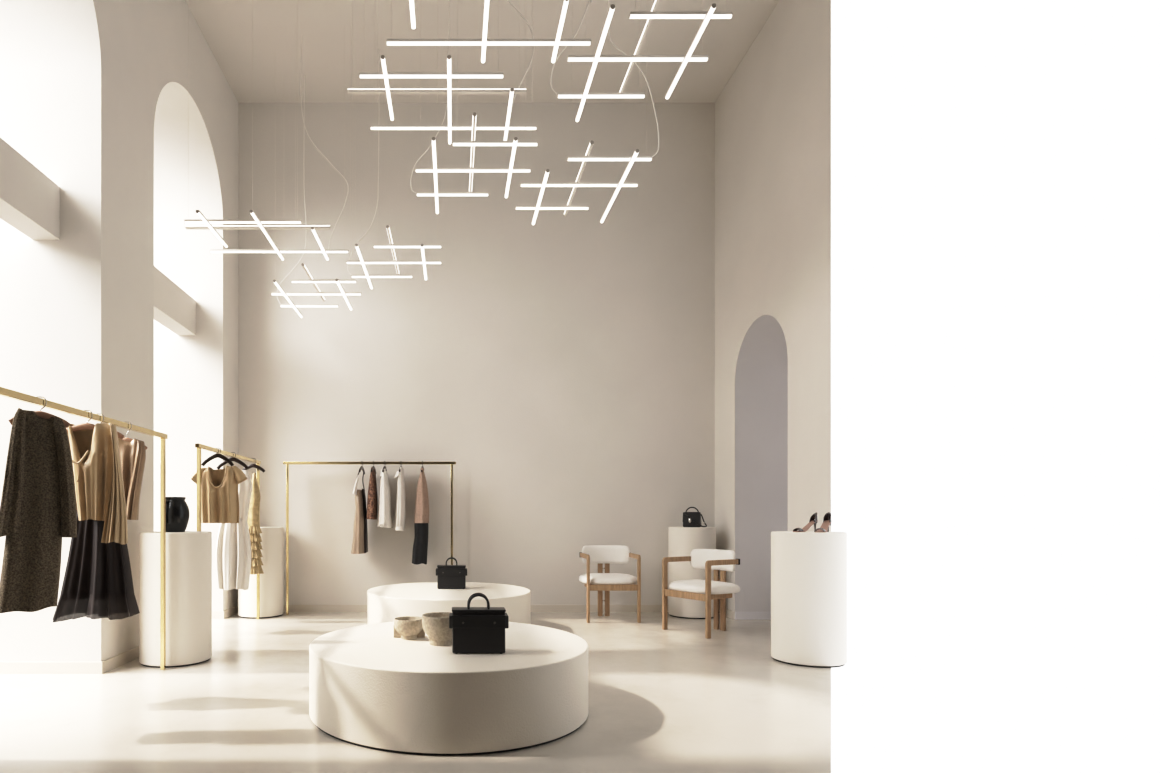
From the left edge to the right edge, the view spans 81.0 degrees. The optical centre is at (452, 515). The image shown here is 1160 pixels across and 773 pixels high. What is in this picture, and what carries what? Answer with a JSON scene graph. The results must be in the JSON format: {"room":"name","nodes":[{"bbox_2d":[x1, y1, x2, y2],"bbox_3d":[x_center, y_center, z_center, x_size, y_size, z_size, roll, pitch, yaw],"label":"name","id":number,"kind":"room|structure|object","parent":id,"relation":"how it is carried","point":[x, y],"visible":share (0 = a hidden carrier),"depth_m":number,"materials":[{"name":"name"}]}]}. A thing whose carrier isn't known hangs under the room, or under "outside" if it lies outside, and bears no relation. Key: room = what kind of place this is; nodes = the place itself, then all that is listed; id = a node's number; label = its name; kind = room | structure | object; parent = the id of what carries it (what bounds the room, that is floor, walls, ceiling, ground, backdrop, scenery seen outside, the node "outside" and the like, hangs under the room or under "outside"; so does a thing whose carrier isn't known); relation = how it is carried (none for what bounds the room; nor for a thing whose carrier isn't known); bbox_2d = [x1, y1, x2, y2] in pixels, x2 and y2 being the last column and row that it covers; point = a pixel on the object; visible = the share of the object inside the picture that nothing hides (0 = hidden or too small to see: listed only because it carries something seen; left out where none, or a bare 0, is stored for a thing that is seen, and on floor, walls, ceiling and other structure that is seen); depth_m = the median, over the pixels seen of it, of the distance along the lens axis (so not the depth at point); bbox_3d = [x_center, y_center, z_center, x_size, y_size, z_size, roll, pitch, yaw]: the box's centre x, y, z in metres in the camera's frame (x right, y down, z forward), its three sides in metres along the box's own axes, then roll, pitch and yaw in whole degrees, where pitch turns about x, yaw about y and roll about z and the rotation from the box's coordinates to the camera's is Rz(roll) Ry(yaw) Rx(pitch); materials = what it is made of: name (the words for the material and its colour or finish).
{"room":"clothing store","nodes":[
{"label":"clothing store","id":0,"kind":"room"},
{"bbox_2d":[0,0,237,661],"bbox_3d":[-2.722,-1.734,2.838,0.750,5.569,8.876,0,0,0],"label":"wall","id":1,"kind":"structure","parent":0,"point":[127,107],"depth_m":4.69,"materials":[{"name":"paint"}]},
{"bbox_2d":[0,138,59,239],"bbox_3d":[-2.712,-2.018,3.638,0.180,0.351,1.595,0,0,0],"label":"beam","id":2,"kind":"structure","parent":1,"relation":"attached to","point":[29,200],"depth_m":4.13,"materials":[{"name":"paint"}]},
{"bbox_2d":[0,605,237,673],"bbox_3d":[-2.715,1.011,2.831,0.764,0.078,8.862,0,0,0],"label":"baseboard","id":3,"kind":"structure","parent":1,"relation":"attached to","point":[111,663],"depth_m":4.42,"materials":[{"name":"beige paint"}]},
{"bbox_2d":[154,266,195,334],"bbox_3d":[-2.712,-2.018,5.990,0.180,0.351,1.590,0,0,0],"label":"beam","id":4,"kind":"structure","parent":1,"relation":"attached to","point":[174,308],"depth_m":6.28,"materials":[{"name":"paint"}]},
{"bbox_2d":[0,612,830,772],"bbox_3d":[0.150,1.110,2.925,6.700,0.120,9.050,0,0,0],"label":"floor","id":5,"kind":"structure","parent":0,"point":[675,699],"depth_m":3.55,"materials":[{"name":"concrete"}]},
{"bbox_2d":[0,387,167,669],"bbox_3d":[-1.982,0.244,3.672,0.032,1.612,1.833,0,0,0],"label":"clothes rack","id":6,"kind":"object","parent":5,"relation":"on","point":[4,392],"visible":1,"depth_m":4.53,"materials":[{"name":"gold metal"}]},
{"bbox_2d":[8,396,69,427],"bbox_3d":[-1.982,-0.501,3.190,0.254,0.144,0.024,0,0,-30],"label":"clothes hanger","id":7,"kind":"object","parent":6,"relation":"hanging from","point":[40,413],"visible":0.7,"depth_m":3.19,"materials":[{"name":"silver metal"}]},
{"bbox_2d":[0,408,76,612],"bbox_3d":[-1.992,-0.026,3.188,0.330,0.961,0.176,0,0,-30],"label":"coat","id":8,"kind":"object","parent":7,"relation":"hanging from","point":[38,504],"visible":1,"depth_m":3.13,"materials":[{"name":"brown fabric"}]},
{"bbox_2d":[66,410,94,433],"bbox_3d":[-1.982,-0.501,3.600,0.283,0.144,0.024,0,0,-10],"label":"clothes hanger","id":9,"kind":"object","parent":6,"relation":"hanging from","point":[84,426],"visible":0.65,"depth_m":3.59,"materials":[{"name":"silver metal"}]},
{"bbox_2d":[68,423,127,544],"bbox_3d":[-1.927,-0.174,3.604,0.342,0.654,0.176,0,0,4],"label":"blouse","id":10,"kind":"object","parent":9,"relation":"hanging from","point":[96,460],"visible":0.91,"depth_m":3.56,"materials":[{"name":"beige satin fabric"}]},
{"bbox_2d":[101,414,123,439],"bbox_3d":[-1.982,-0.501,3.720,0.274,0.144,0.024,0,0,-6],"label":"clothes hanger","id":11,"kind":"object","parent":6,"relation":"hanging from","point":[121,436],"visible":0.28,"depth_m":3.72,"materials":[{"name":"silver metal"}]},
{"bbox_2d":[53,510,139,621],"bbox_3d":[-1.995,0.041,3.719,0.457,1.071,0.296,0,0,-6],"label":"skirt","id":12,"kind":"object","parent":11,"relation":"hanging from","point":[97,582],"visible":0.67,"depth_m":3.66,"materials":[{"name":"black fabric"}]},
{"bbox_2d":[122,422,147,449],"bbox_3d":[-1.982,-0.485,4.040,0.236,0.175,0.024,0,0,-12],"label":"clothes hanger","id":13,"kind":"object","parent":6,"relation":"hanging from","point":[126,438],"visible":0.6,"depth_m":4.04,"materials":[{"name":"wood"}]},
{"bbox_2d":[118,437,145,519],"bbox_3d":[-1.952,-0.239,4.033,0.189,0.527,0.135,0,0,22],"label":"short sleeve top","id":14,"kind":"object","parent":13,"relation":"hanging from","point":[133,453],"visible":0.75,"depth_m":4.00,"materials":[{"name":"brown fabric"}]},
{"bbox_2d":[139,531,211,667],"bbox_3d":[-2.010,0.583,4.830,0.486,0.934,0.486,0,0,0],"label":"pedestal","id":15,"kind":"object","parent":5,"relation":"on","point":[188,553],"visible":0.86,"depth_m":4.63,"materials":[{"name":"white paint"}]},
{"bbox_2d":[166,497,189,531],"bbox_3d":[-2.003,-0.010,4.796,0.192,0.252,0.201,0,0,-23],"label":"ceramic vase","id":16,"kind":"object","parent":15,"relation":"on","point":[177,509],"visible":0.77,"depth_m":4.73,"materials":[{"name":"black ceramic"}]},
{"bbox_2d":[195,443,260,618],"bbox_3d":[-1.982,0.244,5.978,0.032,1.612,1.663,0,0,0],"label":"clothes rack","id":17,"kind":"object","parent":5,"relation":"on","point":[198,446],"visible":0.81,"depth_m":5.42,"materials":[{"name":"gold metal"}]},
{"bbox_2d":[201,448,233,466],"bbox_3d":[-1.982,-0.495,5.600,0.270,0.157,0.024,0,0,-4],"label":"clothes hanger","id":18,"kind":"object","parent":17,"relation":"hanging from","point":[217,455],"visible":0.87,"depth_m":5.59,"materials":[{"name":"black"}]},
{"bbox_2d":[190,466,246,522],"bbox_3d":[-1.975,-0.183,5.606,0.470,0.485,0.209,0,0,-4],"label":"blouse","id":19,"kind":"object","parent":18,"relation":"hanging from","point":[219,487],"visible":0.85,"depth_m":5.56,"materials":[{"name":"beige fabric"}]},
{"bbox_2d":[217,452,248,469],"bbox_3d":[-1.982,-0.495,5.980,0.289,0.157,0.024,0,0,0],"label":"clothes hanger","id":20,"kind":"object","parent":17,"relation":"hanging from","point":[234,459],"visible":0.87,"depth_m":5.97,"materials":[{"name":"black"}]},
{"bbox_2d":[216,470,251,589],"bbox_3d":[-1.975,0.124,5.970,0.268,1.076,0.247,0,0,38],"label":"dress","id":21,"kind":"object","parent":20,"relation":"hanging from","point":[233,546],"visible":0.77,"depth_m":5.93,"materials":[{"name":"white fabric"}]},
{"bbox_2d":[242,458,264,472],"bbox_3d":[-1.982,-0.502,6.600,0.238,0.143,0.024,0,0,0],"label":"clothes hanger","id":22,"kind":"object","parent":17,"relation":"hanging from","point":[254,465],"visible":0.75,"depth_m":6.59,"materials":[{"name":"black"}]},
{"bbox_2d":[247,473,263,574],"bbox_3d":[-1.974,0.074,6.599,0.178,1.001,0.196,0,0,0],"label":"dress","id":23,"kind":"object","parent":22,"relation":"hanging from","point":[253,515],"visible":0.7,"depth_m":6.55,"materials":[{"name":"gold fabric"}]},
{"bbox_2d":[238,527,283,618],"bbox_3d":[-2.030,0.583,7.030,0.464,0.934,0.464,0,0,0],"label":"pedestal","id":24,"kind":"object","parent":5,"relation":"on","point":[272,580],"visible":0.74,"depth_m":6.84,"materials":[{"name":"white paint"}]},
{"bbox_2d":[283,462,455,614],"bbox_3d":[-0.883,0.237,7.050,1.831,1.625,0.028,0,0,0],"label":"clothes rack","id":25,"kind":"object","parent":5,"relation":"on","point":[286,463],"visible":0.84,"depth_m":7.04,"materials":[{"name":"gold metal"}]},
{"bbox_2d":[309,622,587,755],"bbox_3d":[-0.022,0.866,3.650,1.500,0.368,1.500,0,0,0],"label":"podium","id":26,"kind":"object","parent":5,"relation":"on","point":[371,688],"visible":0.92,"depth_m":3.02,"materials":[{"name":"white painted plaster"}]},
{"bbox_2d":[394,616,424,639],"bbox_3d":[-0.245,0.626,3.700,0.176,0.112,0.166,0,0,0],"label":"stone bowl","id":27,"kind":"object","parent":26,"relation":"on","point":[405,627],"visible":0.95,"depth_m":3.65,"materials":[{"name":"beige stone"}]},
{"bbox_2d":[422,612,451,645],"bbox_3d":[-0.063,0.605,3.545,0.206,0.155,0.206,0,0,0],"label":"stone bowl","id":28,"kind":"object","parent":26,"relation":"on","point":[435,625],"visible":0.81,"depth_m":3.47,"materials":[{"name":"beige stone"}]},
{"bbox_2d":[449,593,508,653],"bbox_3d":[0.128,0.536,3.339,0.294,0.293,0.131,0,0,0],"label":"handbag","id":29,"kind":"object","parent":26,"relation":"on","point":[474,629],"visible":1,"depth_m":3.29,"materials":[{"name":"black leather"}]},
{"bbox_2d":[367,582,530,623],"bbox_3d":[-0.037,0.866,6.150,1.500,0.368,1.500,0,0,0],"label":"podium","id":30,"kind":"object","parent":5,"relation":"on","point":[385,603],"visible":0.64,"depth_m":5.69,"materials":[{"name":"white painted plaster"}]},
{"bbox_2d":[436,557,466,588],"bbox_3d":[-0.014,0.536,6.254,0.294,0.293,0.131,0,0,0],"label":"handbag","id":31,"kind":"object","parent":30,"relation":"on","point":[448,576],"visible":1,"depth_m":6.20,"materials":[{"name":"black leather"}]},
{"bbox_2d":[579,545,640,622],"bbox_3d":[1.583,0.679,6.767,0.570,0.742,0.468,0,0,0],"label":"armchair","id":32,"kind":"object","parent":5,"relation":"on","point":[600,581],"visible":1,"depth_m":6.71,"materials":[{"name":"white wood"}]},
{"bbox_2d":[582,545,629,563],"bbox_3d":[1.583,0.403,6.939,0.496,0.189,0.122,0,0,0],"label":"cushion","id":33,"kind":"object","parent":32,"relation":"on","point":[599,554],"depth_m":6.93,"materials":[{"name":"white fabric"}]},
{"bbox_2d":[579,573,636,583],"bbox_3d":[1.583,0.632,6.770,0.570,0.091,0.450,0,0,0],"label":"seat cushion","id":34,"kind":"object","parent":32,"relation":"on","point":[589,578],"depth_m":6.57,"materials":[{"name":"white fabric"}]},
{"bbox_2d":[668,527,715,618],"bbox_3d":[2.515,0.583,7.000,0.470,0.934,0.470,0,0,0],"label":"pedestal","id":35,"kind":"object","parent":5,"relation":"on","point":[681,540],"visible":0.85,"depth_m":6.81,"materials":[{"name":"white paint"}]},
{"bbox_2d":[683,507,706,526],"bbox_3d":[2.512,0.011,6.905,0.234,0.211,0.126,0,0,28],"label":"handbag","id":36,"kind":"object","parent":35,"relation":"on","point":[690,519],"visible":1,"depth_m":6.88,"materials":[{"name":"black leather"}]},
{"bbox_2d":[662,549,739,638],"bbox_3d":[2.264,0.679,6.031,0.468,0.742,0.570,0,0,-28],"label":"armchair","id":37,"kind":"object","parent":5,"relation":"on","point":[706,590],"visible":1,"depth_m":6.02,"materials":[{"name":"white fabric"}]},
{"bbox_2d":[669,579,739,593],"bbox_3d":[2.266,0.632,6.032,0.450,0.091,0.570,0,0,-28],"label":"seat cushion","id":38,"kind":"object","parent":37,"relation":"on","point":[695,586],"depth_m":5.86,"materials":[{"name":"white fabric"}]},
{"bbox_2d":[690,549,734,571],"bbox_3d":[2.416,0.403,6.110,0.122,0.189,0.496,0,0,-27],"label":"cushion","id":39,"kind":"object","parent":37,"relation":"on","point":[698,557],"depth_m":6.15,"materials":[{"name":"white fabric"}]},
{"bbox_2d":[771,531,846,667],"bbox_3d":[2.578,0.583,4.830,0.486,0.934,0.486,0,0,0],"label":"pedestal","id":40,"kind":"object","parent":5,"relation":"on","point":[809,568],"visible":0.94,"depth_m":4.62,"materials":[{"name":"white paint"}]},
{"bbox_2d":[814,512,831,532],"bbox_3d":[2.644,0.045,4.745,0.188,0.143,0.072,0,0,-40],"label":"shoe","id":41,"kind":"object","parent":40,"relation":"on","point":[827,521],"visible":0.98,"depth_m":4.77,"materials":[{"name":"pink leather"}]},
{"bbox_2d":[238,103,714,604],"bbox_3d":[-0.118,-1.734,7.361,6.163,5.569,0.170,0,0,0],"label":"wall","id":42,"kind":"structure","parent":0,"point":[564,366],"depth_m":7.28,"materials":[{"name":"paint"}]},
{"bbox_2d":[284,605,661,611],"bbox_3d":[0.258,1.011,7.269,5.210,0.078,0.014,0,0,0],"label":"baseboard","id":43,"kind":"structure","parent":42,"relation":"attached to","point":[292,608],"depth_m":7.26,"materials":[{"name":"beige paint"}]},
{"bbox_2d":[185,0,779,102],"bbox_3d":[-0.093,-4.594,2.925,6.213,0.150,9.050,0,0,0],"label":"ceiling","id":44,"kind":"structure","parent":0,"point":[330,33],"depth_m":6.43,"materials":[{"name":"paint"}]},
{"bbox_2d":[184,0,348,260],"bbox_3d":[-1.625,-3.714,5.755,1.323,2.633,0.983,0,0,0],"label":"pendant light","id":45,"kind":"object","parent":44,"relation":"hanging from","point":[203,220],"visible":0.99,"depth_m":5.67,"materials":[{"name":"white"}]},
{"bbox_2d":[197,212,227,247],"bbox_3d":[-2.025,-2.404,5.606,0.026,0.013,0.675,0,0,0],"label":"diffuser","id":46,"kind":"object","parent":45,"relation":"attached to","point":[208,223],"depth_m":5.55,"materials":[{"name":"white plastic"}]},
{"bbox_2d":[184,221,300,223],"bbox_3d":[-1.743,-2.433,5.519,0.963,0.013,0.026,0,0,0],"label":"diffuser","id":47,"kind":"object","parent":45,"relation":"attached to","point":[186,222],"depth_m":5.51,"materials":[{"name":"white"}]},
{"bbox_2d":[250,213,283,260],"bbox_3d":[-1.598,-2.404,5.755,0.026,0.013,0.973,0,0,0],"label":"diffuser","id":48,"kind":"object","parent":45,"relation":"attached to","point":[257,221],"depth_m":5.68,"materials":[{"name":"white plastic"}]},
{"bbox_2d":[211,251,347,252],"bbox_3d":[-1.601,-2.433,6.135,1.264,0.013,0.026,0,0,0],"label":"diffuser","id":49,"kind":"object","parent":45,"relation":"attached to","point":[211,251],"depth_m":6.13,"materials":[{"name":"white"}]},
{"bbox_2d":[311,229,328,260],"bbox_3d":[-1.178,-2.404,5.908,0.026,0.013,0.665,0,0,0],"label":"diffuser","id":50,"kind":"object","parent":45,"relation":"attached to","point":[323,251],"depth_m":5.90,"materials":[{"name":"white"}]},
{"bbox_2d":[271,74,361,317],"bbox_3d":[-1.345,-3.490,6.421,0.922,2.766,1.323,0,0,0],"label":"pendant light","id":51,"kind":"object","parent":44,"relation":"hanging from","point":[310,280],"visible":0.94,"depth_m":6.43,"materials":[{"name":"white"}]},
{"bbox_2d":[274,282,301,317],"bbox_3d":[-1.613,-2.114,6.543,0.026,0.013,1.071,0,0,0],"label":"diffuser","id":52,"kind":"object","parent":51,"relation":"attached to","point":[277,284],"depth_m":6.47,"materials":[{"name":"white plastic"}]},
{"bbox_2d":[336,281,351,310],"bbox_3d":[-1.045,-2.114,6.403,0.026,0.013,0.842,0,0,0],"label":"diffuser","id":53,"kind":"object","parent":51,"relation":"attached to","point":[343,293],"depth_m":6.39,"materials":[{"name":"white"}]},
{"bbox_2d":[346,0,441,288],"bbox_3d":[-0.561,-3.541,6.041,0.925,2.528,1.285,0,0,0],"label":"pendant light","id":54,"kind":"object","parent":44,"relation":"hanging from","point":[391,245],"visible":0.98,"depth_m":6.00,"materials":[{"name":"white"}]},
{"bbox_2d":[355,246,372,288],"bbox_3d":[-0.817,-2.284,6.155,0.026,0.013,1.048,0,0,0],"label":"diffuser","id":55,"kind":"object","parent":54,"relation":"attached to","point":[362,262],"depth_m":6.09,"materials":[{"name":"white plastic"}]},
{"bbox_2d":[386,228,399,273],"bbox_3d":[-0.531,-2.357,5.929,0.026,0.013,1.051,0,0,0],"label":"diffuser","id":56,"kind":"object","parent":54,"relation":"attached to","point":[388,229],"depth_m":5.86,"materials":[{"name":"white plastic"}]},
{"bbox_2d":[347,262,440,263],"bbox_3d":[-0.540,-2.313,6.086,0.860,0.013,0.026,0,0,0],"label":"diffuser","id":57,"kind":"object","parent":54,"relation":"attached to","point":[347,262],"depth_m":6.07,"materials":[{"name":"white"}]},
{"bbox_2d":[421,246,426,279],"bbox_3d":[-0.262,-2.284,6.029,0.026,0.013,0.798,0,0,0],"label":"diffuser","id":58,"kind":"object","parent":54,"relation":"attached to","point":[423,262],"depth_m":5.98,"materials":[{"name":"white"}]},
{"bbox_2d":[347,0,536,144],"bbox_3d":[-0.052,-3.713,4.720,1.378,1.612,0.976,0,0,0],"label":"pendant light","id":59,"kind":"object","parent":44,"relation":"hanging from","point":[384,74],"visible":0.92,"depth_m":4.65,"materials":[{"name":"white"}]},
{"bbox_2d":[381,58,393,120],"bbox_3d":[-0.447,-2.913,4.565,0.026,0.013,0.655,0,0,0],"label":"diffuser","id":60,"kind":"object","parent":59,"relation":"attached to","point":[383,61],"depth_m":4.50,"materials":[{"name":"white plastic"}]},
{"bbox_2d":[360,75,502,77],"bbox_3d":[-0.144,-2.943,4.458,0.959,0.013,0.026,0,0,0],"label":"diffuser","id":61,"kind":"object","parent":59,"relation":"attached to","point":[361,76],"depth_m":4.45,"materials":[{"name":"white"}]},
{"bbox_2d":[348,89,525,89],"bbox_3d":[-0.112,-2.986,4.660,1.247,0.013,0.026,0,0,0],"label":"diffuser","id":62,"kind":"object","parent":59,"relation":"attached to","point":[348,89],"depth_m":4.65,"materials":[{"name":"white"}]},
{"bbox_2d":[447,59,451,143],"bbox_3d":[-0.025,-2.913,4.720,0.026,0.013,0.966,0,0,0],"label":"diffuser","id":63,"kind":"object","parent":59,"relation":"attached to","point":[449,76],"depth_m":4.63,"materials":[{"name":"white"}]},
{"bbox_2d":[371,127,535,129],"bbox_3d":[0.004,-2.943,5.056,1.254,0.013,0.026,0,0,0],"label":"diffuser","id":64,"kind":"object","parent":59,"relation":"attached to","point":[372,128],"depth_m":5.05,"materials":[{"name":"white"}]},
{"bbox_2d":[504,91,513,140],"bbox_3d":[0.406,-2.913,4.883,0.026,0.013,0.641,0,0,0],"label":"diffuser","id":65,"kind":"object","parent":59,"relation":"attached to","point":[506,128],"depth_m":4.84,"materials":[{"name":"white"}]},
{"bbox_2d":[410,7,537,213],"bbox_3d":[0.142,-3.541,5.046,0.841,1.956,1.322,0,0,-17],"label":"pendant light","id":66,"kind":"object","parent":44,"relation":"hanging from","point":[472,143],"visible":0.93,"depth_m":5.00,"materials":[{"name":"white plastic"}]},
{"bbox_2d":[432,140,438,213],"bbox_3d":[-0.133,-2.570,5.097,0.026,0.013,1.096,0,0,0],"label":"diffuser","id":67,"kind":"object","parent":66,"relation":"attached to","point":[434,170],"depth_m":5.01,"materials":[{"name":"white"}]},
{"bbox_2d":[469,116,475,191],"bbox_3d":[0.142,-2.643,4.899,0.026,0.013,1.067,0,0,0],"label":"diffuser","id":68,"kind":"object","parent":66,"relation":"attached to","point":[473,117],"depth_m":4.83,"materials":[{"name":"white"}]},
{"bbox_2d":[416,170,529,171],"bbox_3d":[0.151,-2.599,5.016,0.860,0.013,0.026,0,0,0],"label":"diffuser","id":69,"kind":"object","parent":66,"relation":"attached to","point":[416,170],"depth_m":5.00,"materials":[{"name":"white"}]},
{"bbox_2d":[453,143,536,145],"bbox_3d":[0.294,-2.599,4.659,0.588,0.013,0.026,0,0,0],"label":"diffuser","id":70,"kind":"object","parent":66,"relation":"attached to","point":[454,144],"depth_m":4.65,"materials":[{"name":"white"}]},
{"bbox_2d":[505,140,516,197],"bbox_3d":[0.429,-2.570,4.957,0.026,0.013,0.817,0,0,0],"label":"diffuser","id":71,"kind":"object","parent":66,"relation":"attached to","point":[514,144],"depth_m":4.91,"materials":[{"name":"white plastic"}]},
{"bbox_2d":[386,0,590,62],"bbox_3d":[0.169,-3.698,3.822,1.363,1.642,0.817,0,0,0],"label":"pendant light","id":72,"kind":"object","parent":44,"relation":"hanging from","point":[484,41],"visible":1,"depth_m":4.09,"materials":[{"name":"white"}]},
{"bbox_2d":[409,0,415,28],"bbox_3d":[-0.233,-2.884,3.675,0.026,0.013,0.512,0,0,0],"label":"diffuser","id":73,"kind":"object","parent":72,"relation":"attached to","point":[412,10],"depth_m":3.82,"materials":[{"name":"white"}]},
{"bbox_2d":[481,0,488,62],"bbox_3d":[0.191,-2.884,3.822,0.026,0.013,0.807,0,0,0],"label":"diffuser","id":74,"kind":"object","parent":72,"relation":"attached to","point":[486,6],"depth_m":3.96,"materials":[{"name":"white"}]},
{"bbox_2d":[387,41,589,45],"bbox_3d":[0.219,-2.913,4.105,1.253,0.013,0.026,0,0,0],"label":"diffuser","id":75,"kind":"object","parent":72,"relation":"attached to","point":[389,43],"depth_m":4.10,"materials":[{"name":"white plastic"}]},
{"bbox_2d":[551,0,568,62],"bbox_3d":[0.636,-2.884,3.973,0.026,0.013,0.506,0,0,0],"label":"diffuser","id":76,"kind":"object","parent":72,"relation":"attached to","point":[565,3],"depth_m":3.97,"materials":[{"name":"white plastic"}]},
{"bbox_2d":[515,0,658,224],"bbox_3d":[0.960,-3.468,4.980,0.923,2.102,1.103,0,0,0],"label":"pendant light","id":77,"kind":"object","parent":44,"relation":"hanging from","point":[634,157],"visible":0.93,"depth_m":4.93,"materials":[{"name":"white plastic"}]},
{"bbox_2d":[532,172,548,224],"bbox_3d":[0.667,-2.424,5.107,0.026,0.013,0.839,0,0,0],"label":"diffuser","id":78,"kind":"object","parent":77,"relation":"attached to","point":[543,185],"depth_m":5.05,"materials":[{"name":"white plastic"}]},
{"bbox_2d":[516,207,587,209],"bbox_3d":[0.791,-2.454,5.311,0.575,0.013,0.026,0,0,0],"label":"diffuser","id":79,"kind":"object","parent":77,"relation":"attached to","point":[517,208],"depth_m":5.30,"materials":[{"name":"white"}]},
{"bbox_2d":[564,143,591,213],"bbox_3d":[0.926,-2.497,4.962,0.026,0.013,1.056,0,0,0],"label":"diffuser","id":80,"kind":"object","parent":77,"relation":"attached to","point":[590,144],"depth_m":4.90,"materials":[{"name":"white plastic"}]},
{"bbox_2d":[521,184,636,186],"bbox_3d":[0.936,-2.454,4.942,0.862,0.013,0.026,0,0,0],"label":"diffuser","id":81,"kind":"object","parent":77,"relation":"attached to","point":[522,185],"depth_m":4.93,"materials":[{"name":"white"}]},
{"bbox_2d":[568,158,651,160],"bbox_3d":[1.078,-2.454,4.582,0.572,0.013,0.026,0,0,0],"label":"diffuser","id":82,"kind":"object","parent":77,"relation":"attached to","point":[569,159],"depth_m":4.57,"materials":[{"name":"white"}]},
{"bbox_2d":[600,152,637,222],"bbox_3d":[1.228,-2.424,4.962,0.026,0.013,1.056,0,0,0],"label":"diffuser","id":83,"kind":"object","parent":77,"relation":"attached to","point":[633,158],"depth_m":4.89,"materials":[{"name":"white plastic"}]},
{"bbox_2d":[550,0,732,121],"bbox_3d":[1.117,-3.653,4.148,0.924,1.732,1.123,0,0,0],"label":"pendant light","id":84,"kind":"object","parent":44,"relation":"hanging from","point":[706,16],"visible":0.94,"depth_m":4.11,"materials":[{"name":"frosted acrylic"},{"name":"metal"}]},
{"bbox_2d":[575,8,613,121],"bbox_3d":[0.879,-2.793,4.183,0.026,0.013,1.044,0,0,0],"label":"diffuser","id":85,"kind":"object","parent":84,"relation":"attached to","point":[596,59],"depth_m":4.11,"materials":[{"name":"white plastic"}]},
{"bbox_2d":[558,95,644,97],"bbox_3d":[0.997,-2.824,4.481,0.580,0.013,0.026,0,0,0],"label":"diffuser","id":86,"kind":"object","parent":84,"relation":"attached to","point":[559,96],"depth_m":4.47,"materials":[{"name":"white"}]},
{"bbox_2d":[619,0,655,91],"bbox_3d":[1.134,-2.866,4.058,0.026,0.013,0.932,0,0,0],"label":"diffuser","id":87,"kind":"object","parent":84,"relation":"attached to","point":[653,10],"depth_m":4.04,"materials":[{"name":"white plastic"}]},
{"bbox_2d":[568,58,707,61],"bbox_3d":[1.143,-2.824,4.118,0.861,0.013,0.026,0,0,0],"label":"diffuser","id":88,"kind":"object","parent":84,"relation":"attached to","point":[569,59],"depth_m":4.11,"materials":[{"name":"white"}]},
{"bbox_2d":[630,14,731,18],"bbox_3d":[1.288,-2.824,3.764,0.572,0.013,0.026,0,0,0],"label":"diffuser","id":89,"kind":"object","parent":84,"relation":"attached to","point":[632,16],"depth_m":3.76,"materials":[{"name":"white"}]},
{"bbox_2d":[665,6,714,98],"bbox_3d":[1.433,-2.793,4.052,0.026,0.013,0.795,0,0,0],"label":"diffuser","id":90,"kind":"object","parent":84,"relation":"attached to","point":[708,16],"depth_m":3.98,"materials":[{"name":"white plastic"}]},
{"bbox_2d":[735,315,787,611],"bbox_3d":[3.168,-0.402,6.223,0.608,2.904,1.059,0,0,0],"label":"wall niche","id":91,"kind":"object","parent":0,"point":[761,377],"visible":0.46,"depth_m":6.75,"materials":[{"name":"paint"}]},
{"bbox_2d":[735,612,770,619],"bbox_3d":[3.163,1.011,6.748,0.600,0.078,0.014,0,0,0],"label":"baseboard","id":92,"kind":"structure","parent":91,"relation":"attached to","point":[738,615],"depth_m":6.74,"materials":[{"name":"white"}]},
{"bbox_2d":[715,0,830,611],"bbox_3d":[2.913,-1.734,6.157,0.100,5.569,2.239,0,0,0],"label":"wall","id":93,"kind":"structure","parent":0,"point":[773,114],"depth_m":5.76,"materials":[{"name":"paint"}]},
{"bbox_3d":[-0.323,-0.519,7.050,0.024,0.135,0.371,0,0,0],"label":"clothes hanger","id":94,"kind":"object","parent":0,"visible":0},
{"bbox_2d":[412,523,428,564],"bbox_3d":[-0.348,0.012,7.053,0.177,0.994,0.300,0,0,0],"label":"trousers","id":95,"kind":"object","parent":94,"relation":"hanging from","point":[420,546],"visible":0.98,"depth_m":6.93,"materials":[{"name":"fabric"}]},
{"bbox_2d":[414,467,428,522],"bbox_3d":[-0.332,-0.215,7.045,0.158,0.578,0.354,0,0,0],"label":"knit top","id":96,"kind":"object","parent":94,"relation":"hanging from","point":[422,499],"visible":1,"depth_m":6.90,"materials":[{"name":"fabric"}]},
{"bbox_3d":[-0.843,-0.519,7.050,0.024,0.135,0.371,0,0,0],"label":"clothes hanger","id":97,"kind":"object","parent":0,"visible":0},
{"bbox_2d":[366,467,376,519],"bbox_3d":[-0.860,-0.236,7.048,0.107,0.546,0.358,0,0,0],"label":"printed top","id":98,"kind":"object","parent":97,"relation":"hanging from","point":[372,489],"visible":0.99,"depth_m":6.90,"materials":[{"name":"fabric"}]},
{"bbox_3d":[-0.965,-0.519,7.050,0.024,0.135,0.371,0,0,0],"label":"clothes hanger","id":99,"kind":"object","parent":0,"visible":0},
{"bbox_2d":[351,472,367,553],"bbox_3d":[-0.991,-0.046,7.032,0.168,0.876,0.377,0,0,0],"label":"dress","id":100,"kind":"object","parent":99,"relation":"hanging from","point":[360,533],"visible":1,"depth_m":6.92,"materials":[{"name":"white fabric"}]},
{"bbox_3d":[-0.551,-0.519,7.050,0.024,0.135,0.371,0,0,0],"label":"clothes hanger","id":101,"kind":"object","parent":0,"visible":0},
{"bbox_2d":[395,467,405,530],"bbox_3d":[-0.555,-0.178,7.046,0.111,0.663,0.372,0,0,0],"label":"blouse","id":102,"kind":"object","parent":101,"relation":"hanging from","point":[400,519],"visible":0.98,"depth_m":6.89,"materials":[{"name":"white fabric"}]},
{"bbox_3d":[-0.723,-0.519,7.050,0.024,0.135,0.371,0,0,0],"label":"clothes hanger","id":103,"kind":"object","parent":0,"visible":0},
{"bbox_2d":[378,469,392,527],"bbox_3d":[-0.718,-0.183,7.028,0.154,0.620,0.397,0,0,0],"label":"shirt","id":104,"kind":"object","parent":103,"relation":"hanging from","point":[385,507],"visible":1,"depth_m":6.87,"materials":[{"name":"white fabric"}]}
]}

